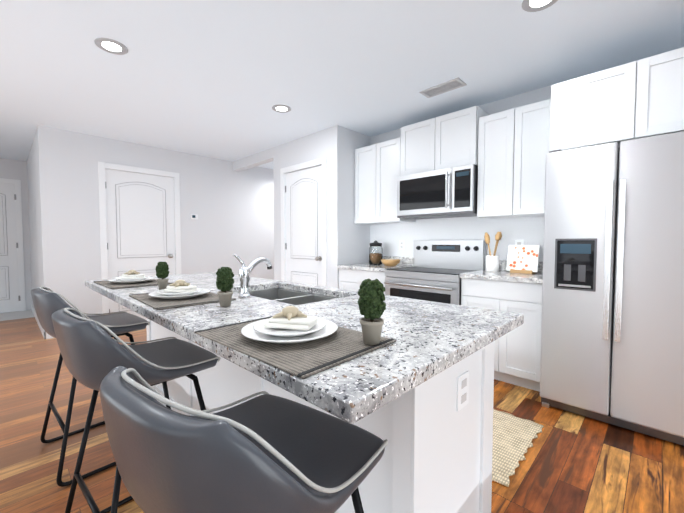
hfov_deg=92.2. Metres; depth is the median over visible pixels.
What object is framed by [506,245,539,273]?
cookbook
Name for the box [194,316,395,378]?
placemat
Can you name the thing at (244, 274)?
faucet
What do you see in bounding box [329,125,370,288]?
wall
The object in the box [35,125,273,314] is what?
wall
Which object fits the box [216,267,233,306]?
topiary
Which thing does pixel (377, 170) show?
upper cabinet
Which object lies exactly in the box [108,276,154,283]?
plates
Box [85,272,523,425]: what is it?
island countertop
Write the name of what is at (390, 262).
bowl
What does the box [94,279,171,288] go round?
placemat
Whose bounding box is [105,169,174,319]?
back door
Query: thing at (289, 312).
decoration
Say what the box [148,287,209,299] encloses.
plates
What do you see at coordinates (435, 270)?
range
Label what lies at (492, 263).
utensil crock
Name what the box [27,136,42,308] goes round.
wall
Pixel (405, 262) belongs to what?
countertop
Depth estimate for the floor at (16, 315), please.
5.36 m
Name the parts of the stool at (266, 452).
frame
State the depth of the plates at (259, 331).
0.90 m
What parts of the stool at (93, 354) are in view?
frame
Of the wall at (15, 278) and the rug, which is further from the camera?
the wall at (15, 278)
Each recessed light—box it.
[94,38,127,54]
[272,105,290,112]
[522,0,557,11]
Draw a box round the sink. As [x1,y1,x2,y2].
[249,284,332,303]
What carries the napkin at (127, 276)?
on the plates at (119, 280)
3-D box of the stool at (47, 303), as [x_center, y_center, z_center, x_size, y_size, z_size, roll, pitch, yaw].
[-1.423,0.631,1.893,0.543,0.952,0.503,2,3,41]
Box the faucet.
[232,253,271,297]
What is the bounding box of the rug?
[492,409,543,486]
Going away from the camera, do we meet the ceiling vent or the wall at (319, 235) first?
the ceiling vent
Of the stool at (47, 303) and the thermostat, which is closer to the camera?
the stool at (47, 303)
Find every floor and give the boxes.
[0,310,33,320]
[0,317,683,512]
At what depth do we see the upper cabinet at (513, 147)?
2.89 m
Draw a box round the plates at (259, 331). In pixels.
[241,318,337,343]
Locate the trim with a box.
[31,162,180,338]
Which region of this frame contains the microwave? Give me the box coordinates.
[397,164,477,219]
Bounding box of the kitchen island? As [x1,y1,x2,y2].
[146,320,494,512]
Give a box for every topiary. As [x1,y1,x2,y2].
[155,261,168,289]
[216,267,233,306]
[358,279,385,344]
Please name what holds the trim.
attached to the wall at (228, 205)
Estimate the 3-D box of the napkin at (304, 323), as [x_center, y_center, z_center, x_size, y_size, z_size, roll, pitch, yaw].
[-0.144,0.187,0.947,0.140,0.026,0.080,1,2,14]
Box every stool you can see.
[31,286,149,486]
[52,307,220,512]
[100,366,387,512]
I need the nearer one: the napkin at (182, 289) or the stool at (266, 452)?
the stool at (266, 452)
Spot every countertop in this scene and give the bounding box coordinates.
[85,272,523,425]
[337,256,412,271]
[460,260,542,283]
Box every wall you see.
[0,158,31,312]
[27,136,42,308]
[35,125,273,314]
[273,146,276,279]
[277,128,328,286]
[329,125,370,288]
[370,60,637,261]
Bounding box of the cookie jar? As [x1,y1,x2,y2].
[369,240,382,264]
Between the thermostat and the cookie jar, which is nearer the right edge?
the cookie jar
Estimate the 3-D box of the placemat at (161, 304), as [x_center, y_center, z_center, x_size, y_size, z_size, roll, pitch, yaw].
[-0.799,0.202,1.628,0.340,0.006,0.500,-2,3,-44]
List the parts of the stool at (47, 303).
frame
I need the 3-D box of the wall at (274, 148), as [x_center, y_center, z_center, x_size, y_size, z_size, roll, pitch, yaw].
[0.081,-0.363,5.980,0.150,2.600,3.063,2,3,44]
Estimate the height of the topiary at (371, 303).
0.170 m
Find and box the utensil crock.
[484,232,501,271]
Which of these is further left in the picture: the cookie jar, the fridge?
the cookie jar
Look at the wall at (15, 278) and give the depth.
5.63 m
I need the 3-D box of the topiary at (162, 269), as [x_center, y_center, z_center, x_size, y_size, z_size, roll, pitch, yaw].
[-1.056,0.110,1.936,0.071,0.164,0.071,2,3,44]
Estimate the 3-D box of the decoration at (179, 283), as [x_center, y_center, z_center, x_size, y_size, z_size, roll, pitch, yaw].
[-0.795,0.130,1.624,0.093,0.031,0.097,1,3,17]
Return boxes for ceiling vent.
[419,78,466,97]
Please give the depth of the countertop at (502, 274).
2.83 m
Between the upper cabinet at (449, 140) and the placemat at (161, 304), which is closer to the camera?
the placemat at (161, 304)
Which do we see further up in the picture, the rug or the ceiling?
the ceiling
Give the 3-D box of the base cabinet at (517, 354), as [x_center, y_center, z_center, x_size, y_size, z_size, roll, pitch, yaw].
[1.522,0.627,2.961,0.669,0.874,0.607,2,3,44]
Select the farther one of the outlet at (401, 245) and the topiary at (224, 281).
the outlet at (401, 245)
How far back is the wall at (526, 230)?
3.46 m
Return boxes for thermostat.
[190,214,197,218]
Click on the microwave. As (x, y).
(451, 192)
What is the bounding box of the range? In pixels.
[384,240,485,304]
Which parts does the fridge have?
handle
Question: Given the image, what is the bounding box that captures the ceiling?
[0,0,683,170]
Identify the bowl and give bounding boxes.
[381,259,400,265]
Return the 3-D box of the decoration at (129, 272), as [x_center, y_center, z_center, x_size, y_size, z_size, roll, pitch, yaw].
[-1.413,0.105,2.222,0.093,0.031,0.097,1,2,14]
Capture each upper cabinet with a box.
[354,137,415,224]
[400,106,488,175]
[477,99,550,218]
[550,47,683,150]
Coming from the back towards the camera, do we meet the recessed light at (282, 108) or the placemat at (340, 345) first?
the recessed light at (282, 108)
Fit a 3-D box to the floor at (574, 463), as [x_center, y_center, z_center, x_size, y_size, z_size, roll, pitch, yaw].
[-0.686,1.142,2.303,10.200,0.100,9.500,2,3,44]
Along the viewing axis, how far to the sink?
2.11 m
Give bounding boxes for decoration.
[124,270,139,274]
[169,280,189,286]
[273,306,306,319]
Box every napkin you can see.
[120,274,144,278]
[164,286,196,292]
[264,316,317,329]
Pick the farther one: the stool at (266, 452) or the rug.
the rug
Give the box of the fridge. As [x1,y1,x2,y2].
[540,131,683,445]
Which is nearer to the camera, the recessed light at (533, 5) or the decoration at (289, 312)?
the decoration at (289, 312)
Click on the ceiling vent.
(450, 85)
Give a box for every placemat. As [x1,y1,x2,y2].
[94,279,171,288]
[129,292,235,309]
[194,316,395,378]
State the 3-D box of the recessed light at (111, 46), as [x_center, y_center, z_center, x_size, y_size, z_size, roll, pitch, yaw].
[-1.658,-1.510,2.368,0.200,0.007,0.200,2,3,44]
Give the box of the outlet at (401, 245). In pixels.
[399,241,403,249]
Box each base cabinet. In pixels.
[339,269,386,293]
[461,278,541,391]
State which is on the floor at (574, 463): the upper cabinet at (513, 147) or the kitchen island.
the kitchen island
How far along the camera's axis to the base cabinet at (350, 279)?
3.85 m
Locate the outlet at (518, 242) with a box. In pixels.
[515,240,522,244]
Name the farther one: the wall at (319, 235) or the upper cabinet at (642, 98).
the wall at (319, 235)
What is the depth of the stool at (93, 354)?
1.11 m

